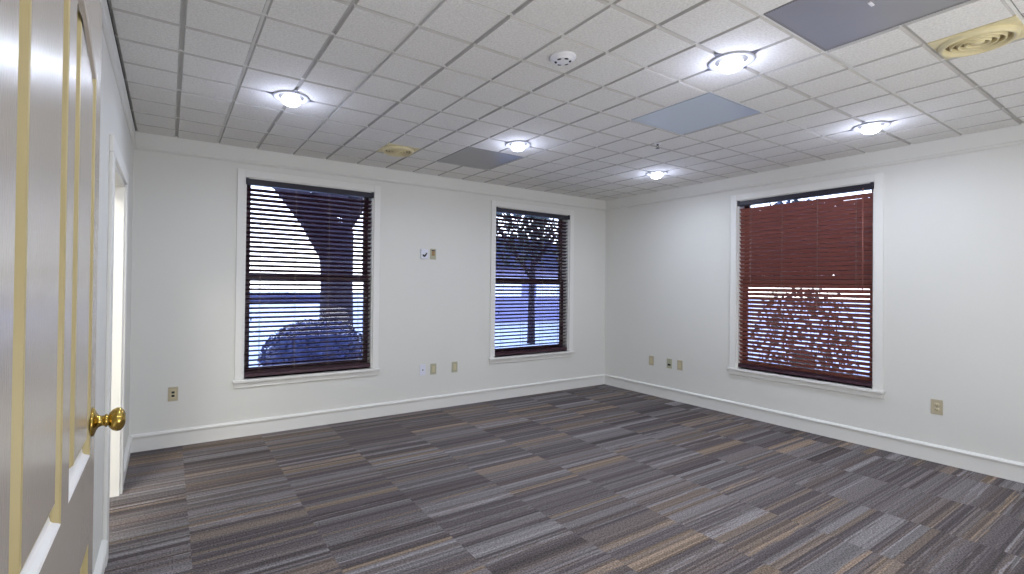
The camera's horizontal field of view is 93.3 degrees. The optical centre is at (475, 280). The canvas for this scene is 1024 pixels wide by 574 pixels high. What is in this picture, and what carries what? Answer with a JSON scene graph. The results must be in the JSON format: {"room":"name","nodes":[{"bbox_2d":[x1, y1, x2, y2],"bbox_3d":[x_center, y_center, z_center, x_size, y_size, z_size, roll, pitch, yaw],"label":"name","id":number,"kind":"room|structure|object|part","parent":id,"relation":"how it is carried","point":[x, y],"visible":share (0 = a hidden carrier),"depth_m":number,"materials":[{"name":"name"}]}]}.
{"room":"empty office room","nodes":[
{"label":"empty office room","id":0,"kind":"room"},
{"bbox_2d":[92,30,133,573],"bbox_3d":[-1.137,0.031,1.182,0.150,2.871,6.200,1,-1,-32],"label":"wall","id":1,"kind":"structure","parent":0,"point":[113,121],"depth_m":2.21,"materials":[{"name":"paint"}]},
{"bbox_2d":[0,0,125,573],"bbox_3d":[-0.724,0.337,0.838,0.105,2.038,0.875,1,-1,-29],"label":"door","id":2,"kind":"structure","parent":1,"relation":"in","point":[50,50],"depth_m":0.72,"materials":[{"name":"beige paint"}]},
{"bbox_3d":[-0.623,-0.080,0.690,0.012,0.995,0.326,1,-1,-32],"label":"panel","id":3,"kind":"part","parent":2,"relation":"part of","materials":[{"name":"beige paint"}]},
{"bbox_3d":[-0.827,-0.083,1.010,0.012,0.988,0.288,1,-1,-32],"label":"panel","id":4,"kind":"part","parent":2,"relation":"part of","materials":[{"name":"beige paint"}]},
{"bbox_3d":[-0.837,0.892,1.002,0.012,0.552,0.288,1,-1,-32],"label":"panel","id":5,"kind":"part","parent":2,"relation":"part of","materials":[{"name":"beige paint"}]},
{"bbox_3d":[-0.889,0.339,1.170,0.066,0.068,0.068,1,-1,-32],"label":"knob","id":6,"kind":"part","parent":2,"relation":"part of","materials":[{"name":"gold metal"}]},
{"bbox_2d":[93,539,108,573],"bbox_3d":[-1.187,1.296,1.392,0.025,0.141,2.120,1,-1,-32],"label":"baseboard","id":7,"kind":"structure","parent":1,"relation":"attached to","point":[100,563],"depth_m":2.16,"materials":[{"name":"white paint"}]},
{"bbox_2d":[102,134,128,567],"bbox_3d":[-2.091,0.333,2.691,0.169,2.069,1.030,1,-1,-32],"label":"trim","id":8,"kind":"structure","parent":1,"relation":"attached to","point":[118,190],"depth_m":3.05,"materials":[{"name":"white paint"}]},
{"bbox_3d":[-1.777,0.376,2.336,0.018,1.984,0.095,1,-1,-32],"label":"casing","id":9,"kind":"part","parent":8,"relation":"part of","materials":[{"name":"white paint"}]},
{"bbox_3d":[-2.016,-0.658,2.739,0.019,0.085,1.030,1,-1,-32],"label":"casing","id":10,"kind":"part","parent":8,"relation":"part of","materials":[{"name":"white paint"}]},
{"bbox_3d":[-2.279,0.377,3.125,0.018,1.984,0.095,1,-1,-32],"label":"casing","id":11,"kind":"part","parent":8,"relation":"part of","materials":[{"name":"white paint"}]},
{"bbox_2d":[100,0,135,148],"bbox_3d":[-1.053,-1.122,1.237,0.018,0.140,6.200,1,-1,-32],"label":"trim","id":12,"kind":"structure","parent":1,"relation":"attached to","point":[107,28],"depth_m":2.44,"materials":[{"name":"paint"}]},
{"bbox_2d":[107,0,135,130],"bbox_3d":[-1.054,-1.198,1.236,0.012,0.013,6.199,1,-1,-32],"label":"trim","id":13,"kind":"structure","parent":1,"relation":"attached to","point":[107,0],"depth_m":2.56,"materials":[{"name":"grey"}]},
{"bbox_2d":[123,435,131,484],"bbox_3d":[-2.527,1.299,3.496,0.025,0.141,0.799,1,-1,-32],"label":"baseboard","id":14,"kind":"structure","parent":1,"relation":"attached to","point":[127,452],"depth_m":3.50,"materials":[{"name":"white paint"}]},
{"bbox_2d":[129,149,605,434],"bbox_3d":[-1.152,0.062,4.942,7.263,2.871,0.160,1,-1,-32],"label":"wall","id":15,"kind":"structure","parent":0,"point":[184,226],"depth_m":4.70,"materials":[{"name":"paint"}]},
{"bbox_2d":[168,387,177,401],"bbox_3d":[-2.498,0.940,3.984,0.071,0.116,0.012,1,-1,-32],"label":"wall outlet","id":16,"kind":"object","parent":15,"relation":"attached to","point":[172,391],"visible":1,"depth_m":3.98,"materials":[{"name":"beige plastic"}]},
{"bbox_2d":[232,169,380,388],"bbox_3d":[-1.579,-0.009,4.645,1.354,1.933,0.202,1,-1,-32],"label":"window","id":17,"kind":"structure","parent":15,"relation":"in","point":[239,381],"depth_m":4.54,"materials":[{"name":"white paint"}]},
{"bbox_3d":[-1.590,0.897,4.638,1.354,0.024,0.202,1,-1,-32],"label":"sill","id":18,"kind":"part","parent":17,"relation":"part of","materials":[{"name":"white paint"}]},
{"bbox_3d":[-1.608,0.410,4.680,1.170,0.950,0.028,1,-1,-32],"label":"sash","id":19,"kind":"part","parent":17,"relation":"part of","materials":[{"name":"grey paint"}]},
{"bbox_3d":[-1.616,-0.451,4.714,1.170,0.893,0.028,1,-1,-32],"label":"sash","id":20,"kind":"part","parent":17,"relation":"part of","materials":[{"name":"grey paint"}]},
{"bbox_2d":[244,178,373,376],"bbox_3d":[-1.560,-0.017,4.616,1.184,1.777,0.081,1,-1,-32],"label":"window blind","id":21,"kind":"object","parent":17,"relation":"attached to","point":[253,182],"visible":0.91,"depth_m":4.60,"materials":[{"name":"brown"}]},
{"bbox_3d":[-1.993,-0.252,4.301,0.014,1.230,0.013,1,-1,-32],"label":"lift cord","id":22,"kind":"part","parent":21,"relation":"part of","materials":[{"name":"fabric"}]},
{"bbox_3d":[-1.955,-0.006,4.379,0.003,1.710,0.049,1,-1,-32],"label":"ladder cord","id":23,"kind":"part","parent":21,"relation":"part of","materials":[{"name":"black fabric"}]},
{"bbox_3d":[-1.698,-0.002,4.543,0.003,1.710,0.049,1,-1,-32],"label":"ladder cord","id":24,"kind":"part","parent":21,"relation":"part of","materials":[{"name":"fabric"}]},
{"bbox_3d":[-1.577,0.852,4.619,1.176,0.039,0.056,1,-1,-32],"label":"rail","id":25,"kind":"part","parent":21,"relation":"part of","materials":[{"name":"brown wood"}]},
{"bbox_3d":[-1.437,0.003,4.709,0.003,1.710,0.049,1,-1,-32],"label":"ladder cord","id":26,"kind":"part","parent":21,"relation":"part of","materials":[{"name":"brown fabric"}]},
{"bbox_3d":[-1.179,0.007,4.873,0.003,1.710,0.049,1,-1,-32],"label":"ladder cord","id":27,"kind":"part","parent":21,"relation":"part of","materials":[{"name":"fabric"}]},
{"bbox_2d":[130,374,603,452],"bbox_3d":[-0.467,1.337,5.267,5.403,0.141,0.025,1,-1,-32],"label":"baseboard","id":28,"kind":"structure","parent":15,"relation":"attached to","point":[228,430],"depth_m":4.70,"materials":[{"name":"white paint"}]},
{"bbox_2d":[135,130,605,210],"bbox_3d":[-0.441,-1.087,5.290,5.403,0.153,0.020,1,-1,-32],"label":"trim","id":29,"kind":"structure","parent":15,"relation":"attached to","point":[175,145],"depth_m":4.72,"materials":[{"name":"paint"}]},
{"bbox_2d":[420,364,425,375],"bbox_3d":[-0.567,0.970,5.214,0.071,0.116,0.010,1,-1,-32],"label":"jack plate","id":30,"kind":"object","parent":15,"relation":"attached to","point":[422,367],"visible":1,"depth_m":5.21,"materials":[{"name":"white plastic"}]},
{"bbox_2d":[420,249,427,258],"bbox_3d":[-0.548,-0.287,5.213,0.086,0.104,0.036,1,-1,-32],"label":"thermostat","id":31,"kind":"object","parent":15,"relation":"attached to","point":[423,252],"visible":1,"depth_m":5.20,"materials":[{"name":"white plastic"}]},
{"bbox_2d":[430,249,435,259],"bbox_3d":[-0.459,-0.289,5.282,0.072,0.116,0.013,1,-1,-32],"label":"plate","id":32,"kind":"object","parent":15,"relation":"attached to","point":[432,251],"visible":1,"depth_m":5.28,"materials":[{"name":"beige plastic"}]},
{"bbox_2d":[430,363,435,374],"bbox_3d":[-0.458,0.972,5.284,0.071,0.116,0.010,1,-1,-32],"label":"wall outlet","id":33,"kind":"object","parent":15,"relation":"attached to","point":[432,366],"visible":1,"depth_m":5.28,"materials":[{"name":"beige plastic"}]},
{"bbox_2d":[452,362,456,371],"bbox_3d":[-0.230,0.975,5.429,0.071,0.116,0.010,1,-1,-32],"label":"wall outlet","id":34,"kind":"object","parent":15,"relation":"attached to","point":[454,364],"visible":1,"depth_m":5.42,"materials":[{"name":"beige plastic"}]},
{"bbox_2d":[488,200,574,363],"bbox_3d":[0.705,0.029,6.100,1.354,1.933,0.202,1,-1,-32],"label":"window","id":35,"kind":"structure","parent":15,"relation":"in","point":[492,359],"depth_m":6.18,"materials":[{"name":"white paint"}]},
{"bbox_3d":[0.676,0.448,6.135,1.170,0.950,0.028,1,-1,-32],"label":"sash","id":36,"kind":"part","parent":35,"relation":"part of","materials":[{"name":"grey paint"}]},
{"bbox_3d":[0.695,0.935,6.092,1.354,0.024,0.202,1,-1,-32],"label":"sill","id":37,"kind":"part","parent":35,"relation":"part of","materials":[{"name":"white paint"}]},
{"bbox_2d":[495,207,569,355],"bbox_3d":[0.725,0.021,6.070,1.184,1.777,0.081,1,-1,-32],"label":"window blind","id":38,"kind":"object","parent":35,"relation":"attached to","point":[499,210],"visible":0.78,"depth_m":6.06,"materials":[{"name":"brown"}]},
{"bbox_3d":[0.330,0.032,5.833,0.003,1.710,0.049,1,-1,-32],"label":"ladder cord","id":39,"kind":"part","parent":38,"relation":"part of","materials":[{"name":"black fabric"}]},
{"bbox_3d":[0.587,0.036,5.997,0.003,1.710,0.049,1,-1,-32],"label":"ladder cord","id":40,"kind":"part","parent":38,"relation":"part of","materials":[{"name":"fabric"}]},
{"bbox_3d":[0.708,0.890,6.073,1.176,0.039,0.056,1,-1,-32],"label":"rail","id":41,"kind":"part","parent":38,"relation":"part of","materials":[{"name":"brown wood"}]},
{"bbox_3d":[0.848,0.040,6.164,0.003,1.710,0.049,1,-1,-32],"label":"ladder cord","id":42,"kind":"part","parent":38,"relation":"part of","materials":[{"name":"fabric"}]},
{"bbox_3d":[1.106,0.045,6.328,0.003,1.710,0.049,1,-1,-32],"label":"ladder cord","id":43,"kind":"part","parent":38,"relation":"part of","materials":[{"name":"brown fabric"}]},
{"bbox_3d":[0.669,-0.413,6.169,1.170,0.893,0.028,1,-1,-32],"label":"sash","id":44,"kind":"part","parent":35,"relation":"part of","materials":[{"name":"grey paint"}]},
{"bbox_2d":[104,384,1023,573],"bbox_3d":[0.524,1.444,2.274,7.263,0.100,6.460,1,-1,-32],"label":"floor","id":45,"kind":"structure","parent":0,"point":[597,479],"depth_m":3.06,"materials":[{"name":"carpet"}]},
{"bbox_2d":[108,0,1023,200],"bbox_3d":[0.554,-1.231,2.296,7.263,0.132,6.460,1,-1,-32],"label":"ceiling","id":46,"kind":"structure","parent":0,"point":[215,38],"depth_m":2.82,"materials":[{"name":"grey tile"}]},
{"bbox_2d":[267,89,313,106],"bbox_3d":[-1.179,-1.148,3.091,0.224,0.059,0.224,1,0,14],"label":"recessed light","id":47,"kind":"object","parent":46,"relation":"in","point":[293,98],"visible":1,"depth_m":3.05,"materials":[{"name":"grey"}]},
{"bbox_3d":[-1.179,-1.147,3.091,0.118,0.057,0.118,1,-1,-32],"label":"bulb","id":48,"kind":"part","parent":47,"relation":"part of","materials":[{"name":"white glass"}]},
{"bbox_2d":[377,143,418,156],"bbox_3d":[-0.689,-1.157,4.306,0.293,0.035,0.293,1,-1,-32],"label":"ceiling vent","id":49,"kind":"object","parent":46,"relation":"in","point":[389,149],"visible":1,"depth_m":4.27,"materials":[{"name":"brown"}]},
{"bbox_2d":[437,146,521,169],"bbox_3d":[0.036,-1.159,4.587,0.596,0.008,0.596,1,-1,-32],"label":"ceiling panel","id":50,"kind":"object","parent":46,"relation":"in","point":[469,156],"visible":0.96,"depth_m":4.57,"materials":[{"name":"grey metal"}]},
{"bbox_2d":[504,140,530,151],"bbox_3d":[0.363,-1.123,4.073,0.224,0.059,0.224,1,0,14],"label":"recessed light","id":51,"kind":"object","parent":46,"relation":"in","point":[517,145],"visible":1,"depth_m":4.03,"materials":[{"name":"grey"}]},
{"bbox_3d":[0.363,-1.121,4.073,0.118,0.057,0.118,1,-1,-32],"label":"bulb","id":52,"kind":"part","parent":51,"relation":"part of","materials":[{"name":"white glass"}]},
{"bbox_2d":[550,51,575,65],"bbox_3d":[0.457,-1.150,2.506,0.136,0.029,0.136,1,-1,-32],"label":"smoke detector","id":53,"kind":"object","parent":46,"relation":"attached to","point":[559,58],"visible":1,"depth_m":2.48,"materials":[{"name":"white plastic"}]},
{"bbox_2d":[115,0,1023,173],"bbox_3d":[1.326,-1.165,2.518,5.400,0.005,5.499,1,-1,-32],"label":"trim","id":54,"kind":"structure","parent":46,"relation":"attached to","point":[1011,5],"depth_m":2.53,"materials":[{"name":"white paint"}]},
{"bbox_2d":[217,0,1005,179],"bbox_3d":[0.983,-1.169,2.533,4.890,0.004,6.199,1,-1,-32],"label":"trim","id":55,"kind":"structure","parent":46,"relation":"attached to","point":[267,1],"depth_m":2.62,"materials":[{"name":"white paint"}]},
{"bbox_2d":[645,171,667,178],"bbox_3d":[1.906,-1.097,5.055,0.224,0.059,0.224,1,0,14],"label":"recessed light","id":56,"kind":"object","parent":46,"relation":"in","point":[654,174],"visible":1,"depth_m":5.02,"materials":[{"name":"grey"}]},
{"bbox_3d":[1.906,-1.096,5.055,0.118,0.057,0.118,1,-1,-32],"label":"bulb","id":57,"kind":"part","parent":56,"relation":"part of","materials":[{"name":"white glass"}]},
{"bbox_2d":[631,92,759,134],"bbox_3d":[1.532,-1.152,3.372,0.596,0.008,0.596,1,-1,-32],"label":"ceiling vent","id":58,"kind":"object","parent":46,"relation":"in","point":[709,109],"visible":0.97,"depth_m":3.34,"materials":[{"name":"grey metal"}]},
{"bbox_2d":[704,49,760,73],"bbox_3d":[1.345,-1.125,2.530,0.224,0.059,0.224,1,0,14],"label":"recessed light","id":59,"kind":"object","parent":46,"relation":"in","point":[730,62],"visible":1,"depth_m":2.49,"materials":[{"name":"grey"}]},
{"bbox_3d":[1.345,-1.123,2.530,0.118,0.057,0.118,1,-1,-32],"label":"bulb","id":60,"kind":"part","parent":59,"relation":"part of","materials":[{"name":"white"}]},
{"bbox_2d":[763,0,970,50],"bbox_3d":[1.673,-1.160,2.016,0.596,0.012,0.596,1,-1,-32],"label":"ceiling light panel","id":61,"kind":"object","parent":46,"relation":"in","point":[826,24],"visible":1,"depth_m":2.11,"materials":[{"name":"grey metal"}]},
{"bbox_2d":[849,120,896,133],"bbox_3d":[2.888,-1.099,3.512,0.224,0.059,0.224,1,0,14],"label":"recessed light","id":62,"kind":"object","parent":46,"relation":"in","point":[872,127],"visible":1,"depth_m":3.48,"materials":[{"name":"grey"}]},
{"bbox_3d":[2.888,-1.098,3.512,0.118,0.057,0.118,1,-1,-32],"label":"bulb","id":63,"kind":"part","parent":62,"relation":"part of","materials":[{"name":"white glass"}]},
{"bbox_2d":[927,15,1023,59],"bbox_3d":[2.397,-1.140,2.297,0.293,0.035,0.293,1,-1,-32],"label":"ceiling vent","id":64,"kind":"object","parent":46,"relation":"in","point":[988,37],"visible":0.99,"depth_m":2.27,"materials":[{"name":"brown metal"}]},
{"bbox_2d":[604,144,1023,462],"bbox_3d":[3.579,0.108,4.125,0.160,2.871,6.300,1,-1,-32],"label":"wall","id":65,"kind":"structure","parent":0,"point":[954,225],"depth_m":4.00,"materials":[{"name":"paint"}]},
{"bbox_2d":[649,356,653,365],"bbox_3d":[2.223,1.010,6.075,0.010,0.116,0.071,1,-1,-32],"label":"wall outlet","id":66,"kind":"object","parent":65,"relation":"attached to","point":[651,358],"visible":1,"depth_m":6.07,"materials":[{"name":"beige plastic"}]},
{"bbox_2d":[667,358,671,368],"bbox_3d":[2.362,1.010,5.856,0.010,0.116,0.071,1,-1,-32],"label":"wall outlet","id":67,"kind":"object","parent":65,"relation":"attached to","point":[669,361],"visible":1,"depth_m":5.85,"materials":[{"name":"beige plastic"}]},
{"bbox_2d":[677,360,682,369],"bbox_3d":[2.438,1.010,5.737,0.010,0.116,0.071,1,-1,-32],"label":"wall outlet","id":68,"kind":"object","parent":65,"relation":"attached to","point":[679,362],"visible":1,"depth_m":5.73,"materials":[{"name":"beige plastic"}]},
{"bbox_2d":[727,172,884,398],"bbox_3d":[3.186,0.045,4.705,0.202,1.933,1.354,1,-1,-32],"label":"window","id":69,"kind":"structure","parent":65,"relation":"in","point":[876,391],"depth_m":4.42,"materials":[{"name":"white paint"}]},
{"bbox_2d":[737,182,873,386],"bbox_3d":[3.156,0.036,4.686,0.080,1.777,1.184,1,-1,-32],"label":"window blind","id":70,"kind":"object","parent":69,"relation":"attached to","point":[751,283],"visible":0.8,"depth_m":4.62,"materials":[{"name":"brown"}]},
{"bbox_3d":[2.919,0.054,5.080,0.049,1.710,0.003,1,-1,-32],"label":"ladder cord","id":71,"kind":"part","parent":70,"relation":"part of","materials":[{"name":"fabric"}]},
{"bbox_3d":[3.083,0.054,4.823,0.049,1.710,0.003,1,-1,-32],"label":"ladder cord","id":72,"kind":"part","parent":70,"relation":"part of","materials":[{"name":"brown fabric"}]},
{"bbox_3d":[3.157,0.906,4.685,0.056,0.039,1.176,1,-1,-32],"label":"rail","id":73,"kind":"part","parent":70,"relation":"part of","materials":[{"name":"brown wood"}]},
{"bbox_3d":[3.249,0.054,4.562,0.049,1.710,0.003,1,-1,-32],"label":"ladder cord","id":74,"kind":"part","parent":70,"relation":"part of","materials":[{"name":"brown fabric"}]},
{"bbox_3d":[3.413,0.053,4.304,0.049,1.710,0.003,1,-1,-32],"label":"ladder cord","id":75,"kind":"part","parent":70,"relation":"part of","materials":[{"name":"brown fabric"}]},
{"bbox_3d":[3.175,0.951,4.697,0.202,0.024,1.354,1,-1,-32],"label":"sill","id":76,"kind":"part","parent":69,"relation":"part of","materials":[{"name":"white paint"}]},
{"bbox_3d":[3.219,0.465,4.725,0.028,0.950,1.170,1,-1,-32],"label":"sash","id":77,"kind":"part","parent":69,"relation":"part of","materials":[{"name":"brown paint"}]},
{"bbox_2d":[604,374,1023,482],"bbox_3d":[3.460,1.371,4.107,0.025,0.141,6.200,1,-1,-32],"label":"baseboard","id":78,"kind":"structure","parent":65,"relation":"attached to","point":[967,460],"depth_m":4.31,"materials":[{"name":"white paint"}]},
{"bbox_2d":[606,123,1023,210],"bbox_3d":[3.489,-1.053,4.129,0.020,0.153,6.200,1,-1,-32],"label":"trim","id":79,"kind":"structure","parent":65,"relation":"attached to","point":[1012,135],"depth_m":4.33,"materials":[{"name":"paint"}]},
{"bbox_2d":[931,399,942,414],"bbox_3d":[3.660,1.003,3.818,0.010,0.116,0.071,1,-1,-32],"label":"wall outlet","id":80,"kind":"object","parent":65,"relation":"attached to","point":[936,405],"visible":1,"depth_m":3.81,"materials":[{"name":"beige plastic"}]},
{"label":"outside","id":81,"kind":"structure","parent":0,"visible":0},
{"bbox_2d":[249,292,869,375],"bbox_3d":[9.460,2.222,41.238,130.000,0.100,130.000,1,-1,-32],"label":"ground","id":82,"kind":"structure","parent":81,"point":[354,304],"depth_m":19.62,"materials":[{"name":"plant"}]},
{"bbox_2d":[250,292,319,301],"bbox_3d":[-16.940,1.471,42.220,7.101,0.937,1.299,1,-1,-32],"label":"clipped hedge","id":83,"kind":"object","parent":82,"relation":"on","point":[251,296],"visible":0.45,"depth_m":41.97,"materials":[{"name":"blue plant"}]},
{"bbox_2d":[257,317,361,365],"bbox_3d":[-2.317,1.152,7.069,1.624,1.222,1.548,1,-1,-32],"label":"round shrub","id":84,"kind":"object","parent":82,"relation":"on","point":[315,322],"visible":0.25,"depth_m":6.64,"materials":[{"name":"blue plant"}]},
{"bbox_2d":[273,188,362,329],"bbox_3d":[-2.989,-1.320,8.839,5.383,6.159,3.556,1,-1,-32],"label":"shade tree","id":85,"kind":"object","parent":82,"relation":"on","point":[275,189],"visible":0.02,"depth_m":8.64,"materials":[{"name":"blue plant"}]},
{"bbox_2d":[495,238,558,322],"bbox_3d":[0.585,-0.170,24.328,9.800,4.200,6.000,1,-1,-32],"label":"house","id":86,"kind":"structure","parent":82,"relation":"on","point":[499,238],"depth_m":22.49,"materials":[{"name":"blue"}]},
{"bbox_2d":[496,212,557,343],"bbox_3d":[1.516,-0.923,14.159,4.051,5.557,2.793,1,-1,-32],"label":"leafy tree","id":87,"kind":"object","parent":82,"relation":"on","point":[529,339],"visible":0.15,"depth_m":14.12,"materials":[{"name":"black plant"}]},
{"bbox_2d":[751,288,860,373],"bbox_3d":[5.352,0.911,7.866,1.155,1.898,1.586,1,-1,-32],"label":"round shrub","id":88,"kind":"object","parent":82,"relation":"on","point":[783,288],"visible":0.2,"depth_m":7.74,"materials":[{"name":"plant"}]}
]}

